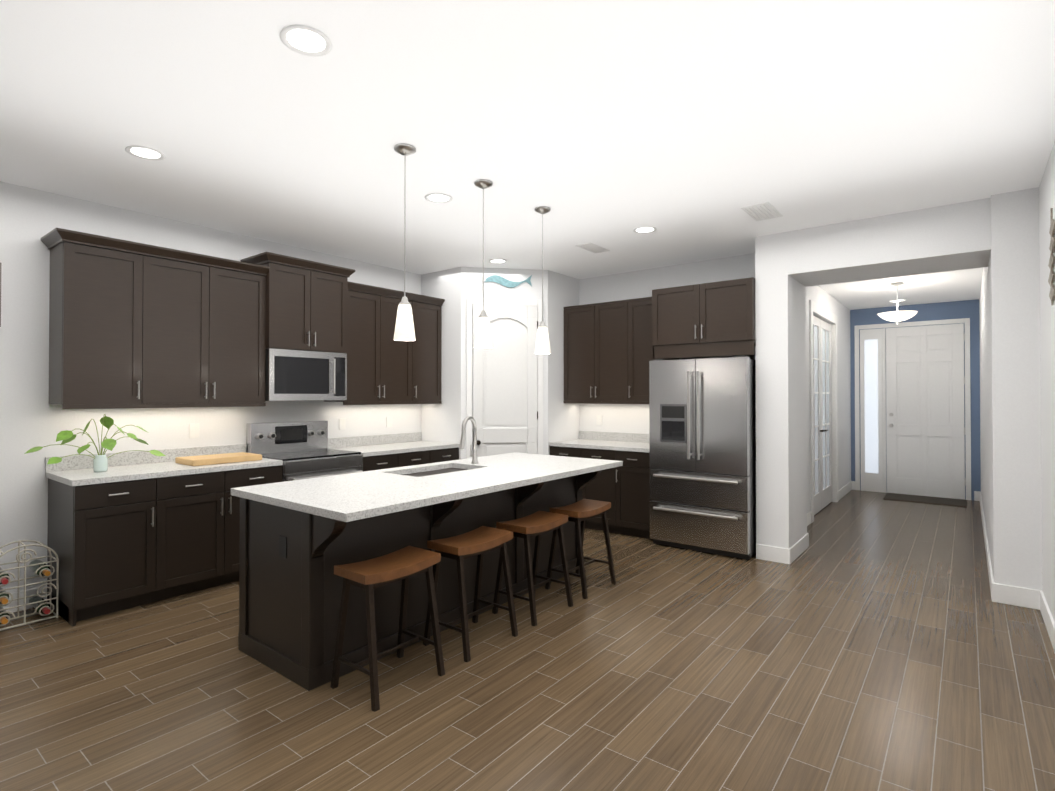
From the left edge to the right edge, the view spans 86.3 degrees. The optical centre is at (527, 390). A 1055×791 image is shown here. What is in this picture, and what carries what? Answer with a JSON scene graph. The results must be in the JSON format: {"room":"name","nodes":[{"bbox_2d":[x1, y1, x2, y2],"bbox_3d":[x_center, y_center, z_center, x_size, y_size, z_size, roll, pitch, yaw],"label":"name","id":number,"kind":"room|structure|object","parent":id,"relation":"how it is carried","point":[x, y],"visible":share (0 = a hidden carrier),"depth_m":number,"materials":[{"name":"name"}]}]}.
{"room":"kitchen","nodes":[
{"label":"kitchen","id":0,"kind":"room"},
{"bbox_2d":[0,181,420,599],"bbox_3d":[-3.434,0.051,3.859,0.150,2.850,9.900,0,-1,38],"label":"wall","id":1,"kind":"structure","parent":0,"point":[31,417],"depth_m":3.95,"materials":[{"name":"paint"}]},
{"bbox_2d":[0,263,1,326],"bbox_3d":[-3.579,-0.627,3.535,0.022,0.420,0.400,0,-1,38],"label":"picture","id":2,"kind":"object","parent":1,"relation":"attached to","point":[0,293],"visible":1,"depth_m":3.68,"materials":[{"name":"brown wood"}]},
{"bbox_2d":[1,586,44,613],"bbox_3d":[-4.865,1.392,1.880,0.014,0.130,5.040,0,-1,38],"label":"baseboard","id":3,"kind":"structure","parent":1,"relation":"attached to","point":[29,592],"depth_m":3.76,"materials":[{"name":"white paint"}]},
{"bbox_2d":[421,267,578,459],"bbox_3d":[-0.305,0.079,6.681,1.309,2.850,1.359,0,-1,38],"label":"wall","id":4,"kind":"structure","parent":0,"point":[455,288],"depth_m":6.30,"materials":[{"name":"paint"}]},
{"bbox_2d":[466,298,542,458],"bbox_3d":[-0.247,0.244,6.210,0.850,2.510,0.020,0,-1,-9],"label":"door frame","id":5,"kind":"structure","parent":4,"relation":"attached to","point":[469,356],"depth_m":6.18,"materials":[{"name":"white paint"}]},
{"bbox_2d":[473,304,537,456],"bbox_3d":[-0.247,0.279,6.189,0.520,2.440,0.563,0,-1,38],"label":"pantry door","id":6,"kind":"structure","parent":4,"relation":"in","point":[505,414],"depth_m":6.20,"materials":[{"name":"white paint"}]},
{"bbox_2d":[481,275,531,287],"bbox_3d":[-0.229,-1.211,6.229,0.573,0.150,0.012,0,-1,-9],"label":"sign","id":7,"kind":"object","parent":4,"relation":"attached to","point":[502,281],"visible":0.96,"depth_m":6.22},
{"bbox_2d":[0,490,1054,790],"bbox_3d":[1.111,1.523,3.532,11.000,0.100,15.000,0,-1,38],"label":"floor","id":8,"kind":"structure","parent":0,"point":[870,642],"depth_m":2.75,"materials":[{"name":"brown wood"}]},
{"bbox_2d":[0,540,58,630],"bbox_3d":[-3.223,1.221,3.582,0.300,0.505,0.330,0,-1,38],"label":"wine rack","id":9,"kind":"object","parent":8,"relation":"on","point":[38,603],"visible":1,"depth_m":3.58,"materials":[{"name":"beige metal"}]},
{"bbox_2d":[41,228,459,626],"bbox_3d":[-2.030,0.172,4.992,0.662,2.630,3.415,0,-1,38],"label":"kitchen cabinets","id":10,"kind":"object","parent":8,"relation":"on","point":[135,325],"visible":0.81,"depth_m":4.15,"materials":[{"name":"brown wood"}]},
{"bbox_2d":[24,414,164,471],"bbox_3d":[-2.929,0.362,3.855,0.278,0.396,0.769,0,-1,38],"label":"potted plant","id":11,"kind":"object","parent":10,"relation":"on","point":[100,462],"visible":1,"depth_m":3.84,"materials":[{"name":"green plant"}]},
{"bbox_2d":[175,452,261,465],"bbox_3d":[-2.440,0.543,4.462,0.330,0.046,0.520,0,-1,38],"label":"cutting board","id":12,"kind":"object","parent":10,"relation":"on","point":[201,460],"visible":1,"depth_m":4.35,"materials":[{"name":"brown wood"}]},
{"bbox_2d":[265,348,346,400],"bbox_3d":[-2.067,-0.127,5.115,0.450,0.441,0.750,0,-1,38],"label":"microwave","id":13,"kind":"object","parent":10,"relation":"attached to","point":[295,375],"visible":0.94,"depth_m":4.97,"materials":[{"name":"silver metal"}]},
{"bbox_2d":[246,420,362,481],"bbox_3d":[-1.964,0.890,5.025,0.711,1.195,0.750,0,-1,38],"label":"range","id":14,"kind":"object","parent":8,"relation":"on","point":[300,449],"visible":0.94,"depth_m":5.02,"materials":[{"name":"silver metal"}]},
{"bbox_2d":[330,546,444,711],"bbox_3d":[-0.699,1.162,2.843,0.357,0.614,0.470,0,-1,38],"label":"stool","id":15,"kind":"object","parent":8,"relation":"on","point":[402,564],"visible":1,"depth_m":2.77,"materials":[{"name":"brown wood"}]},
{"bbox_2d":[237,472,600,690],"bbox_3d":[-0.512,1.039,3.884,0.935,0.876,2.478,0,-1,38],"label":"kitchen island","id":16,"kind":"object","parent":8,"relation":"on","point":[300,539],"depth_m":3.09,"materials":[{"name":"brown wood"}]},
{"bbox_2d":[231,452,622,523],"bbox_3d":[-0.459,0.581,3.847,1.110,0.040,2.550,0,-1,38],"label":"island countertop","id":17,"kind":"structure","parent":16,"relation":"on","point":[344,498],"depth_m":3.29,"materials":[{"name":"white stone"}]},
{"bbox_2d":[399,464,462,475],"bbox_3d":[-0.643,0.694,4.008,0.396,0.207,0.696,0,-1,38],"label":"sink","id":18,"kind":"object","parent":17,"relation":"in","point":[422,471],"depth_m":4.16,"materials":[{"name":"grey metal"}]},
{"bbox_2d":[459,416,478,463],"bbox_3d":[-0.462,0.381,4.274,0.132,0.369,0.242,0,-1,38],"label":"faucet","id":19,"kind":"object","parent":17,"relation":"on","point":[474,454],"visible":1,"depth_m":4.33,"materials":[{"name":"silver metal"}]},
{"bbox_2d":[423,526,517,661],"bbox_3d":[-0.330,1.166,3.316,0.357,0.614,0.470,0,-1,38],"label":"stool","id":20,"kind":"object","parent":8,"relation":"on","point":[480,541],"visible":0.96,"depth_m":3.25,"materials":[{"name":"brown wood"}]},
{"bbox_2d":[492,511,572,625],"bbox_3d":[0.039,1.171,3.788,0.357,0.614,0.470,0,-1,38],"label":"stool","id":21,"kind":"object","parent":8,"relation":"on","point":[537,524],"visible":0.88,"depth_m":3.71,"materials":[{"name":"brown wood"}]},
{"bbox_2d":[545,499,615,598],"bbox_3d":[0.406,1.175,4.258,0.357,0.614,0.470,0,-1,38],"label":"stool","id":22,"kind":"object","parent":8,"relation":"on","point":[582,511],"visible":0.79,"depth_m":4.18,"materials":[{"name":"brown wood"}]},
{"bbox_2d":[549,277,755,538],"bbox_3d":[1.297,0.253,5.861,2.213,2.485,0.672,0,-1,38],"label":"kitchen cabinets","id":23,"kind":"object","parent":8,"relation":"on","point":[612,349],"visible":0.62,"depth_m":5.87,"materials":[{"name":"brown wood"}]},
{"bbox_2d":[649,356,755,559],"bbox_3d":[1.746,0.598,5.412,0.920,1.787,0.806,0,-1,38],"label":"refrigerator","id":24,"kind":"object","parent":8,"relation":"on","point":[702,428],"visible":0.88,"depth_m":5.09,"materials":[{"name":"silver metal"}]},
{"bbox_2d":[883,493,966,506],"bbox_3d":[5.483,1.508,7.769,0.920,0.012,0.580,0,-1,38],"label":"rug","id":25,"kind":"object","parent":8,"relation":"on","point":[929,499],"visible":0.98,"depth_m":7.73,"materials":[{"name":"fabric"}]},
{"bbox_2d":[0,0,1054,278],"bbox_3d":[-0.458,-1.446,1.551,11.000,0.100,9.900,0,-1,38],"label":"ceiling","id":26,"kind":"structure","parent":0,"point":[688,130],"depth_m":2.85,"materials":[{"name":"paint"}]},
{"bbox_2d":[125,145,165,160],"bbox_3d":[-2.216,-1.374,3.264,0.196,0.009,0.196,0,-1,38],"label":"recessed light","id":27,"kind":"object","parent":26,"relation":"in","point":[144,152],"visible":1,"depth_m":3.26,"materials":[{"name":"white paint"}]},
{"bbox_2d":[279,25,331,55],"bbox_3d":[-0.877,-1.384,2.232,0.196,0.009,0.196,0,-1,38],"label":"recessed light","id":28,"kind":"object","parent":26,"relation":"in","point":[306,40],"visible":1,"depth_m":2.23,"materials":[{"name":"white paint"}]},
{"bbox_2d":[394,144,415,340],"bbox_3d":[-0.698,-0.832,3.204,0.124,1.094,0.124,0,-1,38],"label":"pendant light","id":29,"kind":"object","parent":26,"relation":"hanging from","point":[404,328],"visible":1,"depth_m":3.17,"materials":[{"name":"white glass"}]},
{"bbox_2d":[425,193,451,202],"bbox_3d":[-0.633,-1.367,4.008,0.196,0.009,0.196,0,-1,38],"label":"recessed light","id":30,"kind":"object","parent":26,"relation":"in","point":[438,197],"visible":1,"depth_m":4.00,"materials":[{"name":"white paint"}]},
{"bbox_2d":[474,179,492,348],"bbox_3d":[-0.292,-0.827,3.724,0.124,1.094,0.124,0,-1,38],"label":"pendant light","id":31,"kind":"object","parent":26,"relation":"hanging from","point":[483,339],"visible":1,"depth_m":3.69,"materials":[{"name":"white glass"}]},
{"bbox_2d":[489,259,506,263],"bbox_3d":[-0.309,-1.349,5.886,0.196,0.009,0.196,0,-1,38],"label":"recessed light","id":32,"kind":"object","parent":26,"relation":"in","point":[498,261],"visible":0.98,"depth_m":5.89,"materials":[{"name":"white paint"}]},
{"bbox_2d":[534,206,550,353],"bbox_3d":[0.114,-0.822,4.244,0.124,1.094,0.124,0,-1,38],"label":"pendant light","id":33,"kind":"object","parent":26,"relation":"hanging from","point":[542,345],"visible":0.98,"depth_m":4.21,"materials":[{"name":"white glass"}]},
{"bbox_2d":[575,243,609,253],"bbox_3d":[0.624,-1.353,5.374,0.160,0.010,0.360,0,-1,38],"label":"ceiling vent","id":34,"kind":"object","parent":26,"relation":"in","point":[593,248],"visible":1,"depth_m":5.35,"materials":[{"name":"white metal"}]},
{"bbox_2d":[633,226,656,233],"bbox_3d":[0.996,-1.359,4.779,0.196,0.009,0.196,0,-1,38],"label":"recessed light","id":35,"kind":"object","parent":26,"relation":"in","point":[645,229],"visible":0.96,"depth_m":4.76,"materials":[{"name":"white paint"}]},
{"bbox_2d":[741,202,782,220],"bbox_3d":[1.801,-1.363,4.315,0.200,0.010,0.400,0,-1,38],"label":"ceiling vent","id":36,"kind":"object","parent":26,"relation":"in","point":[762,211],"visible":0.98,"depth_m":4.29,"materials":[{"name":"white metal"}]},
{"bbox_2d":[579,253,755,433],"bbox_3d":[1.025,0.077,6.582,3.530,2.850,0.120,0,-1,38],"label":"wall","id":37,"kind":"structure","parent":0,"point":[626,418],"depth_m":6.34,"materials":[{"name":"paint"}]},
{"bbox_2d":[755,232,806,548],"bbox_3d":[2.342,0.064,5.179,0.268,2.850,0.690,0,-1,38],"label":"wall","id":38,"kind":"structure","parent":0,"point":[781,442],"depth_m":4.93,"materials":[{"name":"paint"}]},
{"bbox_2d":[787,533,808,563],"bbox_3d":[2.453,1.423,5.080,0.017,0.130,0.718,0,-1,38],"label":"baseboard","id":39,"kind":"structure","parent":38,"relation":"attached to","point":[800,546],"depth_m":5.02,"materials":[{"name":"white paint"}]},
{"bbox_2d":[806,286,850,512],"bbox_3d":[3.689,0.128,7.109,0.120,2.760,4.010,0,-1,38],"label":"wall","id":40,"kind":"structure","parent":0,"point":[825,300],"depth_m":7.98,"materials":[{"name":"paint"}]},
{"bbox_2d":[807,511,810,525],"bbox_3d":[2.859,1.431,5.924,0.014,0.130,1.140,0,-1,38],"label":"baseboard","id":41,"kind":"structure","parent":40,"relation":"attached to","point":[808,514],"depth_m":6.27,"materials":[{"name":"white paint"}]},
{"bbox_2d":[813,316,831,514],"bbox_3d":[3.686,0.302,7.052,0.093,2.390,1.430,0,-1,38],"label":"doors","id":42,"kind":"structure","parent":40,"relation":"in","point":[822,374],"depth_m":7.12,"materials":[{"name":"white paint"}]},
{"bbox_2d":[809,300,837,522],"bbox_3d":[3.670,0.245,7.065,0.141,2.525,1.650,0,-1,38],"label":"door frame","id":43,"kind":"structure","parent":40,"relation":"attached to","point":[821,312],"depth_m":7.51,"materials":[{"name":"white paint"}]},
{"bbox_2d":[838,481,853,500],"bbox_3d":[4.603,1.453,8.146,0.030,0.130,1.230,0,-1,38],"label":"baseboard","id":44,"kind":"structure","parent":40,"relation":"attached to","point":[848,487],"depth_m":8.15,"materials":[{"name":"white paint"}]},
{"bbox_2d":[787,198,990,286],"bbox_3d":[2.980,-1.181,4.694,1.350,0.370,0.690,0,-1,38],"label":"wall","id":45,"kind":"structure","parent":0,"point":[951,237],"depth_m":4.43,"materials":[{"name":"paint"}]},
{"bbox_2d":[817,268,982,309],"bbox_3d":[4.497,-1.363,6.574,2.070,0.210,4.120,0,-1,38],"label":"ceiling","id":46,"kind":"structure","parent":0,"point":[951,286],"depth_m":7.00,"materials":[{"name":"paint"}]},
{"bbox_2d":[877,282,917,323],"bbox_3d":[4.346,-1.014,6.613,0.400,0.484,0.400,0,-1,38],"label":"hall ceiling light","id":47,"kind":"object","parent":46,"relation":"hanging from","point":[897,317],"visible":1,"depth_m":6.54,"materials":[{"name":"white glass"}]},
{"bbox_2d":[850,299,980,499],"bbox_3d":[5.669,0.138,8.183,1.920,2.760,0.120,0,-1,38],"label":"wall","id":48,"kind":"structure","parent":0,"point":[945,310],"depth_m":7.88,"materials":[{"name":"paint"}]},
{"bbox_2d":[854,318,970,499],"bbox_3d":[5.551,0.263,8.171,1.389,2.510,0.035,0,-1,38],"label":"door frame","id":49,"kind":"structure","parent":48,"relation":"attached to","point":[870,420],"depth_m":8.42,"materials":[{"name":"white paint"}]},
{"bbox_2d":[886,323,965,499],"bbox_3d":[5.666,0.296,8.036,0.922,2.440,0.105,0,-1,38],"label":"front door","id":50,"kind":"structure","parent":48,"relation":"in","point":[925,428],"depth_m":8.04,"materials":[{"name":"white paint"}]},
{"bbox_2d":[979,187,1041,589],"bbox_3d":[4.826,0.070,5.746,0.250,2.850,4.760,0,-1,38],"label":"wall","id":51,"kind":"structure","parent":0,"point":[1010,395],"depth_m":3.88,"materials":[{"name":"paint"}]},
{"bbox_2d":[978,491,995,601],"bbox_3d":[4.715,1.430,5.811,0.020,0.130,4.774,0,-1,38],"label":"baseboard","id":52,"kind":"structure","parent":51,"relation":"attached to","point":[992,585],"depth_m":4.71,"materials":[{"name":"white paint"}]},
{"bbox_2d":[1039,142,1054,621],"bbox_3d":[0.707,0.015,0.144,0.150,2.850,9.139,0,-1,38],"label":"wall","id":53,"kind":"structure","parent":0,"point":[1047,308],"depth_m":3.46,"materials":[{"name":"paint"}]},
{"bbox_2d":[1037,590,1054,651],"bbox_3d":[0.642,1.376,0.182,0.014,0.130,9.140,0,-1,38],"label":"baseboard","id":54,"kind":"structure","parent":53,"relation":"attached to","point":[1043,607],"depth_m":3.46,"materials":[{"name":"white paint"}]},
{"bbox_2d":[1048,208,1054,304],"bbox_3d":[2.969,-0.755,3.184,0.010,0.550,0.314,0,-1,38],"label":"art","id":55,"kind":"object","parent":53,"relation":"attached to","point":[1051,265],"visible":0.94,"depth_m":3.17}
]}

